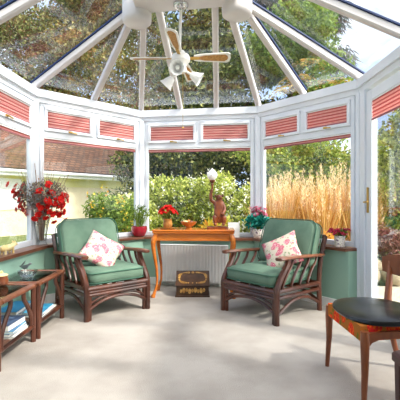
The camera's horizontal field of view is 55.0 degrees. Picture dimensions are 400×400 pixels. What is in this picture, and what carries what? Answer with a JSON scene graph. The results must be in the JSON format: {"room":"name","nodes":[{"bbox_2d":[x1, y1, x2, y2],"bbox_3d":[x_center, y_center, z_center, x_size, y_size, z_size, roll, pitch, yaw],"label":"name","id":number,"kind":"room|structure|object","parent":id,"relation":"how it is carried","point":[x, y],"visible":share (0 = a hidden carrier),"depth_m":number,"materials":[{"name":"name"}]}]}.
{"room":"sunroom","nodes":[
{"label":"sunroom","id":0,"kind":"room"},
{"bbox_2d":[0,247,44,307],"bbox_3d":[-1.849,0.805,1.797,0.270,0.590,4.797,0,0,2],"label":"wall","id":1,"kind":"structure","parent":0,"point":[11,266],"depth_m":3.68,"materials":[{"name":"green paint"}]},
{"bbox_2d":[0,82,32,252],"bbox_3d":[-1.795,-0.290,3.525,0.095,1.540,1.126,0,0,2],"label":"window","id":2,"kind":"structure","parent":1,"relation":"in","point":[8,120],"depth_m":4.01,"materials":[{"name":"plastic"}]},
{"bbox_2d":[0,90,29,122],"bbox_3d":[-1.797,-0.893,3.525,0.018,0.190,0.962,0,0,2],"label":"blind","id":3,"kind":"object","parent":2,"relation":"attached to","point":[10,105],"visible":0.97,"depth_m":3.69,"materials":[{"name":"red fabric"}]},
{"bbox_2d":[0,124,30,138],"bbox_3d":[-1.805,-0.664,3.525,0.018,0.048,1.028,0,0,2],"label":"blind","id":4,"kind":"object","parent":2,"relation":"attached to","point":[2,127],"visible":1,"depth_m":3.72,"materials":[{"name":"red fabric"}]},
{"bbox_2d":[0,245,47,261],"bbox_3d":[-1.758,0.495,1.766,0.155,0.030,4.740,0,0,2],"label":"trim","id":5,"kind":"structure","parent":1,"relation":"on","point":[30,249],"depth_m":3.61,"materials":[{"name":"brown wood"}]},
{"bbox_2d":[0,241,17,254],"bbox_3d":[-1.719,0.427,3.446,0.060,0.106,0.248,0,0,10],"label":"animal figurine","id":6,"kind":"object","parent":5,"relation":"on","point":[5,248],"visible":1,"depth_m":3.42,"materials":[{"name":"beige ceramic"}]},
{"bbox_2d":[27,239,142,294],"bbox_3d":[-1.283,0.805,4.681,0.270,0.590,1.574,0,0,43],"label":"wall","id":7,"kind":"structure","parent":0,"point":[49,256],"depth_m":4.22,"materials":[{"name":"green paint"}]},
{"bbox_2d":[31,101,38,245],"bbox_3d":[-1.800,-0.275,4.150,0.115,1.570,0.115,0,0,22],"label":"trim","id":8,"kind":"structure","parent":7,"relation":"on","point":[35,103],"depth_m":4.11,"materials":[{"name":"plastic"}]},
{"bbox_2d":[0,75,137,243],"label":"window","id":9,"kind":"structure","parent":7,"relation":"in","point":[94,136],"depth_m":4.54,"materials":[{"name":"plastic"}]},
{"bbox_2d":[48,111,89,133],"bbox_3d":[-1.509,-0.893,4.432,0.019,0.190,0.521,0,0,43],"label":"blind","id":10,"kind":"object","parent":9,"relation":"attached to","point":[56,120],"visible":1,"depth_m":4.42,"materials":[{"name":"red fabric"}]},
{"bbox_2d":[44,137,135,151],"bbox_3d":[-1.291,-0.664,4.677,0.019,0.048,1.243,0,0,43],"label":"blind","id":11,"kind":"object","parent":9,"relation":"attached to","point":[50,140],"visible":1,"depth_m":4.61,"materials":[{"name":"red fabric"}]},
{"bbox_2d":[100,120,133,139],"bbox_3d":[-1.062,-0.893,4.911,0.019,0.190,0.521,0,0,43],"label":"blind","id":12,"kind":"object","parent":9,"relation":"attached to","point":[107,128],"visible":1,"depth_m":4.90,"materials":[{"name":"red fabric"}]},
{"bbox_2d":[36,88,141,120],"bbox_3d":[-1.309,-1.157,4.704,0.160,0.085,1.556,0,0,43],"label":"trim","id":13,"kind":"structure","parent":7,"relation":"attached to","point":[42,93],"depth_m":4.55,"materials":[{"name":"plastic"}]},
{"bbox_2d":[46,279,134,302],"bbox_3d":[-1.193,1.055,4.569,0.015,0.090,1.328,0,0,43],"label":"baseboard","id":14,"kind":"structure","parent":7,"relation":"attached to","point":[50,298],"depth_m":4.15,"materials":[{"name":"white paint"}]},
{"bbox_2d":[47,236,143,247],"bbox_3d":[-1.223,0.495,4.610,0.155,0.030,1.437,0,0,43],"label":"trim","id":15,"kind":"structure","parent":7,"relation":"on","point":[50,245],"depth_m":4.84,"materials":[{"name":"brown wood"}]},
{"bbox_2d":[32,209,49,244],"bbox_3d":[-1.700,0.287,4.120,0.212,0.385,0.212,0,0,0],"label":"glass vase","id":16,"kind":"object","parent":15,"relation":"on","point":[33,210],"visible":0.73,"depth_m":4.10,"materials":[{"name":"clear glass"}]},
{"bbox_2d":[6,165,69,240],"bbox_3d":[-1.720,0.011,4.109,0.666,0.849,0.422,0,0,0],"label":"bouquet","id":17,"kind":"object","parent":16,"relation":"in","point":[59,196],"visible":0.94,"depth_m":4.04,"materials":[{"name":"red plant"}]},
{"bbox_2d":[129,203,150,236],"bbox_3d":[-0.810,0.257,5.056,0.325,0.444,0.219,0,0,0],"label":"potted plant","id":18,"kind":"object","parent":15,"relation":"on","point":[137,231],"visible":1,"depth_m":5.01,"materials":[{"name":"green plant"}]},
{"bbox_2d":[138,121,145,235],"bbox_3d":[-0.800,-0.275,5.220,0.115,1.570,0.115,0,0,22],"label":"trim","id":19,"kind":"structure","parent":7,"relation":"on","point":[141,124],"depth_m":5.17,"materials":[{"name":"plastic"}]},
{"bbox_2d":[142,106,256,116],"bbox_3d":[-0.024,-1.157,5.116,1.673,0.085,0.160,0,0,9],"label":"trim","id":20,"kind":"structure","parent":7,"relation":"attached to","point":[252,109],"depth_m":5.03,"materials":[{"name":"plastic"}]},
{"bbox_2d":[142,113,257,121],"bbox_3d":[-0.022,-1.087,5.108,1.636,0.055,0.095,0,0,9],"label":"trim","id":21,"kind":"structure","parent":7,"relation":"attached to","point":[253,115],"depth_m":5.06,"materials":[{"name":"plastic"}]},
{"bbox_2d":[143,239,253,276],"bbox_3d":[-0.030,0.805,5.082,1.692,0.590,0.270,0,0,9],"label":"wall","id":22,"kind":"structure","parent":0,"point":[148,257],"depth_m":4.95,"materials":[{"name":"green paint"}]},
{"bbox_2d":[158,244,227,282],"bbox_3d":[-0.083,0.833,4.883,0.965,0.535,0.132,0,0,9],"label":"radiator","id":23,"kind":"object","parent":22,"relation":"attached to","point":[175,257],"visible":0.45,"depth_m":4.82,"materials":[{"name":"white metal"}]},
{"bbox_2d":[150,277,239,286],"bbox_3d":[-0.035,1.055,4.938,1.440,0.090,0.015,0,0,9],"label":"baseboard","id":24,"kind":"structure","parent":22,"relation":"attached to","point":[152,279],"depth_m":4.99,"materials":[{"name":"white paint"}]},
{"bbox_2d":[144,236,253,240],"bbox_3d":[-0.035,0.495,4.989,1.552,0.030,0.155,0,0,9],"label":"trim","id":25,"kind":"structure","parent":22,"relation":"on","point":[145,237],"depth_m":4.83,"materials":[{"name":"brown wood"}]},
{"bbox_2d":[228,222,239,236],"bbox_3d":[0.438,0.385,4.965,0.150,0.190,0.072,0,0,12],"label":"greeting card","id":26,"kind":"object","parent":25,"relation":"on","point":[236,225],"visible":0.64,"depth_m":4.95,"materials":[{"name":"white paper"}]},
{"bbox_2d":[145,118,253,236],"bbox_3d":[-0.024,-0.290,5.073,1.456,1.540,0.095,0,0,9],"label":"window","id":27,"kind":"structure","parent":22,"relation":"in","point":[197,142],"depth_m":5.06,"materials":[{"name":"plastic"}]},
{"bbox_2d":[151,125,192,140],"bbox_3d":[-0.375,-0.893,5.132,0.579,0.190,0.019,0,0,9],"label":"blind","id":28,"kind":"object","parent":27,"relation":"attached to","point":[158,133],"visible":1,"depth_m":5.13,"materials":[{"name":"red fabric"}]},
{"bbox_2d":[149,147,249,152],"bbox_3d":[-0.022,-0.664,5.083,1.358,0.048,0.020,0,0,9],"label":"blind","id":29,"kind":"object","parent":27,"relation":"attached to","point":[218,148],"visible":1,"depth_m":5.07,"materials":[{"name":"red fabric"}]},
{"bbox_2d":[203,124,246,139],"bbox_3d":[0.329,-0.893,5.019,0.579,0.190,0.019,0,0,9],"label":"blind","id":30,"kind":"object","parent":27,"relation":"attached to","point":[220,131],"visible":1,"depth_m":5.02,"materials":[{"name":"red fabric"}]},
{"bbox_2d":[0,284,399,399],"bbox_3d":[-0.155,1.140,2.310,3.550,0.080,5.820,0,0,0],"label":"floor","id":31,"kind":"structure","parent":0,"point":[177,348],"depth_m":2.70,"materials":[{"name":"carpet"}]},
{"bbox_2d":[0,283,36,371],"bbox_3d":[-1.505,0.875,2.725,0.466,0.450,0.576,0,0,0],"label":"table","id":32,"kind":"object","parent":31,"relation":"on","point":[8,292],"visible":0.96,"depth_m":2.81,"materials":[{"name":"dark brown cane"},{"name":"wood"},{"name":"glass"}]},
{"bbox_2d":[0,271,8,285],"bbox_3d":[-1.520,0.595,2.940,0.100,0.109,0.100,0,0,0],"label":"candle holder","id":33,"kind":"object","parent":32,"relation":"on","point":[4,279],"visible":1,"depth_m":2.92,"materials":[{"name":"brown wood"}]},
{"bbox_2d":[4,325,27,338],"bbox_3d":[-1.421,0.965,2.800,0.231,0.014,0.250,0,0,-3],"label":"magazine","id":34,"kind":"object","parent":32,"relation":"on","point":[23,329],"visible":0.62,"depth_m":2.75,"materials":[{"name":"white paper"}]},
{"bbox_2d":[4,323,26,337],"bbox_3d":[-1.431,0.946,2.800,0.221,0.022,0.250,0,0,3],"label":"book","id":35,"kind":"object","parent":34,"relation":"on","point":[25,325],"visible":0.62,"depth_m":2.74,"materials":[{"name":"white paper"}]},
{"bbox_2d":[4,321,25,333],"bbox_3d":[-1.421,0.926,2.790,0.221,0.016,0.240,0,0,-4],"label":"magazine","id":36,"kind":"object","parent":35,"relation":"on","point":[18,327],"visible":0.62,"depth_m":2.75,"materials":[{"name":"white paper"}]},
{"bbox_2d":[1,315,25,331],"bbox_3d":[-1.440,0.898,2.800,0.221,0.040,0.250,0,0,2],"label":"book","id":37,"kind":"object","parent":36,"relation":"on","point":[14,321],"visible":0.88,"depth_m":2.82,"materials":[{"name":"white paper"}]},
{"bbox_2d":[8,269,64,338],"bbox_3d":[-1.495,0.875,3.315,0.466,0.450,0.576,0,0,0],"label":"table","id":38,"kind":"object","parent":31,"relation":"on","point":[42,276],"visible":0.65,"depth_m":3.24,"materials":[{"name":"dark brown cane"},{"name":"wood"},{"name":"glass"}]},
{"bbox_2d":[20,261,31,273],"bbox_3d":[-1.544,0.593,3.397,0.105,0.113,0.060,0,0,26],"label":"bird ornament","id":39,"kind":"object","parent":38,"relation":"on","point":[23,266],"visible":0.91,"depth_m":3.39,"materials":[{"name":"grey metal"}]},
{"bbox_2d":[17,269,37,277],"bbox_3d":[-1.460,0.622,3.250,0.166,0.055,0.160,0,0,0],"label":"glass dish","id":40,"kind":"object","parent":38,"relation":"on","point":[19,272],"visible":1,"depth_m":3.22,"materials":[{"name":"clear glass"}]},
{"bbox_3d":[-1.396,0.965,3.330,0.171,0.014,0.300,0,0,-2],"label":"magazine","id":41,"kind":"object","parent":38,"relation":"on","visible":0},
{"bbox_2d":[22,304,56,314],"bbox_3d":[-1.391,0.951,3.340,0.166,0.012,0.290,0,0,3],"label":"magazine","id":42,"kind":"object","parent":41,"relation":"on","point":[54,305],"visible":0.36,"depth_m":3.36,"materials":[{"name":"white paper"}]},
{"bbox_2d":[22,303,53,313],"bbox_3d":[-1.395,0.939,3.320,0.166,0.012,0.280,0,0,-3],"label":"magazine","id":43,"kind":"object","parent":42,"relation":"on","point":[46,306],"visible":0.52,"depth_m":3.33,"materials":[{"name":"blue paper"}]},
{"bbox_3d":[-1.600,0.957,3.300,0.191,0.030,0.340,0,0,0],"label":"book","id":44,"kind":"object","parent":38,"relation":"on","visible":0},
{"bbox_2d":[1,301,30,314],"bbox_3d":[-1.595,0.926,3.300,0.191,0.028,0.360,0,0,-2],"label":"book","id":45,"kind":"object","parent":44,"relation":"on","point":[18,307],"visible":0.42,"depth_m":3.23,"materials":[{"name":"blue paper"}]},
{"bbox_2d":[51,217,149,322],"bbox_3d":[-1.044,0.649,3.989,0.751,0.903,0.866,0,0,-41],"label":"armchair","id":46,"kind":"object","parent":31,"relation":"on","point":[72,234],"visible":0.84,"depth_m":3.82,"materials":[{"name":"green fabric"}]},
{"bbox_2d":[57,219,119,264],"bbox_3d":[-1.204,0.448,4.172,0.652,0.477,0.287,0,0,-41],"label":"cushion","id":47,"kind":"object","parent":46,"relation":"on","point":[72,234],"depth_m":4.02,"materials":[{"name":"green fabric"}]},
{"bbox_2d":[78,230,124,265],"bbox_3d":[-0.985,0.510,3.850,0.452,0.411,0.256,0,0,-8],"label":"throw pillow","id":48,"kind":"object","parent":46,"relation":"on","point":[100,250],"visible":0.9,"depth_m":3.80,"materials":[{"name":"fabric"}]},
{"bbox_2d":[65,259,142,284],"bbox_3d":[-0.986,0.722,3.921,0.588,0.168,0.658,0,0,-41],"label":"seat cushion","id":49,"kind":"object","parent":46,"relation":"on","point":[122,271],"depth_m":3.71,"materials":[{"name":"green fabric"}]},
{"bbox_2d":[175,271,209,296],"bbox_3d":[-0.085,0.970,4.456,0.394,0.260,0.243,0,0,0],"label":"box","id":50,"kind":"object","parent":31,"relation":"on","point":[188,283],"visible":1,"depth_m":4.36,"materials":[{"name":"brown wood"}]},
{"bbox_2d":[151,227,235,298],"bbox_3d":[-0.068,0.720,4.480,0.958,0.771,0.410,0,0,3],"label":"table","id":51,"kind":"object","parent":31,"relation":"on","point":[178,233],"visible":0.84,"depth_m":4.31,"materials":[{"name":"orange wood"}]},
{"bbox_2d":[181,221,196,228],"bbox_3d":[-0.130,0.292,4.440,0.196,0.085,0.196,0,0,0],"label":"wooden bowl","id":52,"kind":"object","parent":51,"relation":"on","point":[188,225],"visible":0.98,"depth_m":4.39,"materials":[{"name":"brown wood"}]},
{"bbox_2d":[207,168,227,228],"bbox_3d":[0.205,-0.018,4.488,0.250,0.706,0.174,0,0,0],"label":"lamp","id":53,"kind":"object","parent":51,"relation":"on","point":[219,216],"visible":1,"depth_m":4.45,"materials":[{"name":"brown metal"}]},
{"bbox_3d":[-0.375,0.329,4.460,0.188,0.012,0.188,0,0,0],"label":"plate","id":54,"kind":"object","parent":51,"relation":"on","visible":0},
{"bbox_2d":[158,205,177,227],"bbox_3d":[-0.374,0.187,4.459,0.215,0.272,0.211,0,0,31],"label":"flower arrangement","id":55,"kind":"object","parent":54,"relation":"on","point":[167,209],"visible":1,"depth_m":4.42,"materials":[{"name":"red plant"}]},
{"bbox_2d":[221,218,327,326],"bbox_3d":[0.753,0.649,3.875,0.866,0.903,0.751,0,0,-42],"label":"armchair","id":56,"kind":"object","parent":31,"relation":"on","point":[252,275],"visible":0.9,"depth_m":3.75,"materials":[{"name":"green fabric"}]},
{"bbox_2d":[227,261,308,287],"bbox_3d":[0.687,0.722,3.815,0.657,0.168,0.588,0,0,-42],"label":"seat cushion","id":57,"kind":"object","parent":56,"relation":"on","point":[259,273],"depth_m":3.63,"materials":[{"name":"green fabric"}]},
{"bbox_2d":[261,230,303,267],"bbox_3d":[0.800,0.510,3.765,0.459,0.421,0.235,0,0,23],"label":"throw pillow","id":58,"kind":"object","parent":56,"relation":"on","point":[286,245],"visible":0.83,"depth_m":3.73,"materials":[{"name":"fabric"}]},
{"bbox_2d":[259,219,320,267],"bbox_3d":[0.934,0.448,4.038,0.287,0.477,0.652,0,0,-42],"label":"cushion","id":59,"kind":"object","parent":56,"relation":"on","point":[308,232],"depth_m":3.86,"materials":[{"name":"green fabric"}]},
{"bbox_2d":[325,252,399,399],"bbox_3d":[1.079,0.722,2.291,0.523,0.764,0.590,0,0,-2],"label":"dining chair","id":60,"kind":"object","parent":31,"relation":"on","point":[369,320],"visible":0.95,"depth_m":2.21,"materials":[{"name":"brown wood"}]},
{"bbox_2d":[392,350,399,399],"bbox_3d":[0.962,0.863,1.440,0.340,0.475,0.340,0,0,0],"label":"wooden stool","id":61,"kind":"object","parent":31,"relation":"on","point":[396,354],"visible":1,"depth_m":1.57,"materials":[{"name":"brown wood"}]},
{"bbox_2d":[0,0,399,110],"bbox_3d":[-0.148,-1.599,2.318,3.576,0.822,5.836,0,0,0],"label":"roof beams","id":62,"kind":"structure","parent":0,"point":[135,14],"depth_m":3.74,"materials":[{"name":"plastic"}]},
{"bbox_2d":[0,64,37,95],"bbox_3d":[-1.885,-1.157,1.794,0.160,0.085,4.790,0,0,2],"label":"trim","id":63,"kind":"structure","parent":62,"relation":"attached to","point":[6,73],"depth_m":3.71,"materials":[{"name":"plastic"}]},
{"bbox_2d":[130,0,230,128],"bbox_3d":[-0.170,-1.217,3.493,0.768,1.144,0.625,0,0,-41],"label":"ceiling fan","id":64,"kind":"object","parent":62,"relation":"hanging from","point":[179,65],"visible":1,"depth_m":3.47,"materials":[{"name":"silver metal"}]},
{"bbox_2d":[254,241,356,298],"bbox_3d":[1.176,0.805,4.403,0.270,0.590,1.501,0,0,-38],"label":"wall","id":65,"kind":"structure","parent":0,"point":[339,268],"depth_m":3.90,"materials":[{"name":"green paint"}]},
{"bbox_2d":[254,117,260,229],"bbox_3d":[0.760,-0.275,4.970,0.115,1.570,0.115,0,0,22],"label":"trim","id":66,"kind":"structure","parent":65,"relation":"on","point":[257,120],"depth_m":4.92,"materials":[{"name":"plastic"}]},
{"bbox_2d":[261,286,336,305],"bbox_3d":[1.067,1.055,4.311,0.015,0.090,1.301,0,0,-38],"label":"baseboard","id":67,"kind":"structure","parent":65,"relation":"attached to","point":[325,300],"depth_m":4.10,"materials":[{"name":"white paint"}]},
{"bbox_2d":[253,238,356,251],"bbox_3d":[1.105,0.495,4.344,0.155,0.030,1.390,0,0,-38],"label":"trim","id":68,"kind":"structure","parent":65,"relation":"on","point":[328,247],"depth_m":3.88,"materials":[{"name":"brown wood"}]},
{"bbox_2d":[241,206,271,237],"bbox_3d":[0.728,0.277,4.852,0.423,0.405,0.239,0,0,0],"label":"flower arrangement","id":69,"kind":"object","parent":68,"relation":"on","point":[256,221],"visible":0.89,"depth_m":4.82,"materials":[{"name":"plant"}]},
{"bbox_2d":[326,227,350,246],"bbox_3d":[1.420,0.379,3.927,0.233,0.201,0.158,0,0,0],"label":"flower arrangement","id":70,"kind":"object","parent":68,"relation":"on","point":[339,233],"visible":1,"depth_m":3.89,"materials":[{"name":"ceramic"}]},
{"bbox_2d":[257,80,358,116],"bbox_3d":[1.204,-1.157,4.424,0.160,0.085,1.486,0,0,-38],"label":"trim","id":71,"kind":"structure","parent":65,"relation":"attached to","point":[351,85],"depth_m":4.27,"materials":[{"name":"plastic"}]},
{"bbox_2d":[261,95,354,246],"bbox_3d":[1.172,-0.290,4.396,0.095,1.540,1.288,0,0,-38],"label":"window","id":72,"kind":"structure","parent":65,"relation":"in","point":[302,133],"depth_m":4.25,"materials":[{"name":"plastic"}]},
{"bbox_2d":[265,115,296,136],"bbox_3d":[0.983,-0.893,4.647,0.018,0.190,0.495,0,0,-38],"label":"blind","id":73,"kind":"object","parent":72,"relation":"attached to","point":[286,124],"visible":1,"depth_m":4.64,"materials":[{"name":"red fabric"}]},
{"bbox_2d":[264,133,350,149],"bbox_3d":[1.181,-0.664,4.403,0.020,0.048,1.190,0,0,-37],"label":"blind","id":74,"kind":"object","parent":72,"relation":"attached to","point":[346,135],"visible":1,"depth_m":4.32,"materials":[{"name":"red fabric"}]},
{"bbox_2d":[307,104,346,128],"bbox_3d":[1.366,-0.893,4.148,0.018,0.190,0.495,0,0,-38],"label":"blind","id":75,"kind":"object","parent":72,"relation":"attached to","point":[337,114],"visible":1,"depth_m":4.14,"materials":[{"name":"red fabric"}]},
{"bbox_2d":[355,93,359,296],"bbox_3d":[1.620,0.020,3.850,0.115,2.160,0.115,0,0,22],"label":"trim","id":76,"kind":"structure","parent":65,"relation":"attached to","point":[357,96],"depth_m":3.83,"materials":[{"name":"plastic"}]},
{"bbox_2d":[360,90,368,296],"bbox_3d":[1.619,0.020,3.733,0.091,2.160,0.111,0,0,0],"label":"trim","id":77,"kind":"structure","parent":65,"relation":"attached to","point":[363,93],"depth_m":3.69,"materials":[{"name":"plastic"}]},
{"bbox_2d":[363,71,399,297],"bbox_3d":[1.585,0.025,3.199,0.118,2.110,0.950,0,0,1],"label":"door","id":78,"kind":"structure","parent":65,"relation":"in","point":[371,125],"depth_m":3.56,"materials":[{"name":"plastic"}]},
{"bbox_2d":[371,83,399,119],"bbox_3d":[1.594,-0.834,3.199,0.019,0.188,0.720,0,0,1],"label":"blind","id":79,"kind":"object","parent":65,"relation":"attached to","point":[388,101],"visible":1,"depth_m":3.28,"materials":[{"name":"red fabric"}]},
{"bbox_3d":[1.611,0.020,0.577,0.181,2.160,2.354,0,0,0],"label":"wall","id":80,"kind":"structure","parent":0,"visible":0},
{"bbox_2d":[356,46,399,92],"bbox_3d":[1.620,-1.157,1.642,0.160,0.085,4.485,0,0,1],"label":"trim","id":81,"kind":"structure","parent":80,"relation":"attached to","point":[391,58],"depth_m":3.33,"materials":[{"name":"plastic"}]},
{"label":"outside","id":82,"kind":"structure","parent":0,"visible":0},
{"bbox_2d":[0,234,399,285],"bbox_3d":[0.000,1.335,20.000,80.000,0.230,80.000,0,0,0],"label":"ground","id":83,"kind":"structure","parent":82,"point":[5,240],"depth_m":11.57,"materials":[{"name":"beige"}]},
{"bbox_2d":[0,0,98,93],"bbox_3d":[-12.731,-8.594,28.778,13.060,19.637,7.814,0,0,0],"label":"broadleaf tree","id":84,"kind":"object","parent":83,"relation":"on","point":[20,33],"visible":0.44,"depth_m":27.50,"materials":[{"name":"green plant"}]},
{"bbox_2d":[0,130,165,236],"bbox_3d":[-8.287,-1.640,17.593,9.552,5.720,13.500,0,0,36],"label":"neighbouring house","id":85,"kind":"structure","parent":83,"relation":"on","point":[87,167],"depth_m":14.68,"materials":[{"name":"paint"}]},
{"bbox_2d":[38,0,170,107],"bbox_3d":[-6.335,-7.944,27.436,10.021,18.333,6.436,0,0,5],"label":"broadleaf tree","id":86,"kind":"object","parent":83,"relation":"on","point":[101,52],"visible":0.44,"depth_m":26.45,"materials":[{"name":"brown plant"}]},
{"bbox_2d":[81,184,133,237],"bbox_3d":[-1.470,0.496,6.592,1.132,1.558,1.002,0,0,5],"label":"shrub","id":87,"kind":"object","parent":83,"relation":"on","point":[117,211],"visible":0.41,"depth_m":6.43,"materials":[{"name":"green plant"}]},
{"bbox_2d":[103,188,163,236],"bbox_3d":[-1.426,0.488,7.960,1.605,1.489,1.491,0,0,0],"label":"flowering shrub","id":88,"kind":"object","parent":83,"relation":"on","point":[153,211],"visible":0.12,"depth_m":7.84,"materials":[{"name":"green plant"}]},
{"bbox_2d":[108,0,232,177],"bbox_3d":[-1.823,-6.908,25.906,8.696,16.263,5.850,0,0,-7],"label":"conifer","id":89,"kind":"object","parent":83,"relation":"on","point":[153,105],"visible":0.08,"depth_m":25.10,"materials":[{"name":"green leaf"},{"name":"bark"}]},
{"bbox_2d":[106,150,249,226],"bbox_3d":[-0.496,-0.524,12.507,5.480,3.999,2.678,0,0,0],"label":"hedge","id":90,"kind":"object","parent":83,"relation":"on","point":[194,164],"visible":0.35,"depth_m":12.09,"materials":[{"name":"green plant"}]},
{"bbox_2d":[149,171,218,229],"bbox_3d":[-0.359,0.311,8.216,1.778,1.835,1.505,0,0,-22],"label":"flowering shrub","id":91,"kind":"object","parent":83,"relation":"on","point":[182,195],"visible":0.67,"depth_m":7.98,"materials":[{"name":"green plant"}]},
{"bbox_2d":[199,217,229,227],"bbox_3d":[0.237,0.733,6.151,0.829,0.980,0.500,0,0,0],"label":"plant","id":92,"kind":"object","parent":83,"relation":"on","point":[205,223],"visible":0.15,"depth_m":5.99,"materials":[{"name":"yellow plant"}]},
{"bbox_2d":[147,7,285,190],"bbox_3d":[0.742,-4.065,14.085,5.528,10.577,4.656,0,0,-3],"label":"tree","id":93,"kind":"object","parent":83,"relation":"on","point":[197,31],"visible":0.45,"depth_m":13.03,"materials":[{"name":"green plant"}]},
{"bbox_2d":[192,162,270,227],"bbox_3d":[0.600,0.292,8.241,1.770,2.164,1.551,0,0,-9],"label":"flowering shrub","id":94,"kind":"object","parent":83,"relation":"on","point":[226,185],"visible":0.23,"depth_m":7.80,"materials":[{"name":"green plant"}]},
{"bbox_2d":[212,190,284,232],"bbox_3d":[1.095,0.533,7.687,1.760,1.631,1.206,0,0,6],"label":"flowering shrub","id":95,"kind":"object","parent":83,"relation":"on","point":[239,215],"visible":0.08,"depth_m":7.52,"materials":[{"name":"green plant"}]},
{"bbox_2d":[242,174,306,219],"bbox_3d":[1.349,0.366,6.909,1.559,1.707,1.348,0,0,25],"label":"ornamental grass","id":96,"kind":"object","parent":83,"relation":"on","point":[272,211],"depth_m":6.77,"materials":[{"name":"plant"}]},
{"bbox_2d":[235,0,354,153],"bbox_3d":[3.104,-2.946,12.979,3.942,8.340,3.802,0,0,4],"label":"broadleaf tree","id":97,"kind":"object","parent":83,"relation":"on","point":[312,19],"visible":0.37,"depth_m":12.14,"materials":[{"name":"green plant"}]},
{"bbox_2d":[266,172,323,218],"bbox_3d":[1.750,0.342,7.207,1.269,1.756,1.341,0,0,30],"label":"ornamental grass","id":98,"kind":"object","parent":83,"relation":"on","point":[294,190],"depth_m":7.03,"materials":[{"name":"plant"}]},
{"bbox_2d":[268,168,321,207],"bbox_3d":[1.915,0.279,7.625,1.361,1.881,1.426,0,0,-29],"label":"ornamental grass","id":99,"kind":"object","parent":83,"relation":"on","point":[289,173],"depth_m":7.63,"materials":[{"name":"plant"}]},
{"bbox_2d":[253,0,362,149],"bbox_3d":[4.253,-4.763,15.601,4.515,11.971,3.143,0,0,9],"label":"conifer","id":100,"kind":"object","parent":83,"relation":"on","point":[266,4],"visible":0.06,"depth_m":15.33,"materials":[{"name":"green plant"}]},
{"bbox_2d":[268,58,349,181],"bbox_3d":[3.509,-1.589,12.047,2.866,5.621,1.724,0,0,0],"label":"tree","id":101,"kind":"object","parent":83,"relation":"on","point":[293,90],"visible":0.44,"depth_m":11.88,"materials":[{"name":"green plant"}]},
{"bbox_2d":[229,124,395,226],"bbox_3d":[3.151,-0.332,10.491,5.082,3.584,2.486,0,0,0],"label":"hedge","id":102,"kind":"object","parent":83,"relation":"on","point":[296,158],"visible":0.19,"depth_m":10.06,"materials":[{"name":"green plant"}]},
{"bbox_2d":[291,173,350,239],"bbox_3d":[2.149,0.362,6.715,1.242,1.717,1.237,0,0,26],"label":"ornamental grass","id":103,"kind":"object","parent":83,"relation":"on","point":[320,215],"depth_m":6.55,"materials":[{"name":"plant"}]},
{"bbox_2d":[324,231,354,247],"bbox_3d":[1.792,0.849,5.902,1.705,0.950,0.850,0,0,0],"label":"shrub","id":104,"kind":"object","parent":83,"relation":"on","point":[327,234],"visible":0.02,"depth_m":5.81,"materials":[{"name":"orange plant"}]},
{"bbox_2d":[296,162,388,235],"bbox_3d":[2.582,0.255,7.151,1.675,1.930,1.409,0,0,17],"label":"ornamental grass","id":105,"kind":"object","parent":83,"relation":"on","point":[331,169],"depth_m":6.93,"materials":[{"name":"plant"}]},
{"bbox_2d":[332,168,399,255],"bbox_3d":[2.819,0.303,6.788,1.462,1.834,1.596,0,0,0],"label":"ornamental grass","id":106,"kind":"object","parent":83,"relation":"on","point":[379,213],"depth_m":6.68,"materials":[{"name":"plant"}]},
{"bbox_2d":[377,268,379,282],"bbox_3d":[2.364,1.080,5.511,0.415,0.288,0.304,0,0,23],"label":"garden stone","id":107,"kind":"object","parent":83,"relation":"on","point":[378,271],"visible":0.09,"depth_m":5.39,"materials":[{"name":"beige stone"}]},
{"bbox_2d":[377,259,381,271],"bbox_3d":[2.557,0.991,5.746,0.304,0.250,0.300,0,0,41],"label":"garden stone","id":108,"kind":"object","parent":83,"relation":"on","point":[379,263],"visible":0.08,"depth_m":5.62,"materials":[{"name":"beige stone"}]},
{"bbox_2d":[377,286,399,302],"bbox_3d":[3.725,1.205,3.150,3.750,0.030,4.300,0,0,0],"label":"patio","id":109,"kind":"structure","parent":83,"relation":"on","point":[380,289],"depth_m":4.94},
{"bbox_2d":[377,108,399,255],"bbox_3d":[4.133,-0.441,7.025,2.060,3.333,1.799,0,0,-8],"label":"shrub","id":110,"kind":"object","parent":83,"relation":"on","point":[391,168],"visible":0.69,"depth_m":7.00,"materials":[{"name":"green plant"}]},
{"bbox_2d":[377,222,399,261],"bbox_3d":[3.043,0.779,5.875,1.116,0.897,0.787,0,0,0],"label":"bush","id":111,"kind":"object","parent":83,"relation":"on","point":[387,240],"visible":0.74,"depth_m":5.80,"materials":[{"name":"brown plant"}]},
{"bbox_2d":[377,129,399,231],"bbox_3d":[6.456,-0.134,9.651,5.099,3.368,2.998,0,0,-4],"label":"hedge","id":112,"kind":"object","parent":83,"relation":"on","point":[382,149],"visible":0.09,"depth_m":9.13,"materials":[{"name":"green plant"}]},
{"bbox_2d":[380,271,399,285],"bbox_3d":[2.761,1.069,5.425,0.363,0.337,0.384,0,0,-7],"label":"garden stone","id":113,"kind":"object","parent":83,"relation":"on","point":[396,279],"visible":0.22,"depth_m":5.28,"materials":[{"name":"beige stone"}]},
{"bbox_3d":[-5.525,1.205,5.250,6.950,0.030,8.500,0,0,0],"label":"patio","id":114,"kind":"object","parent":83,"relation":"on","visible":0},
{"bbox_2d":[44,219,79,243],"bbox_3d":[-2.663,0.795,7.142,0.850,0.850,0.060,0,0,-40],"label":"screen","id":115,"kind":"object","parent":114,"relation":"on","point":[50,230],"visible":0.05,"depth_m":7.05,"materials":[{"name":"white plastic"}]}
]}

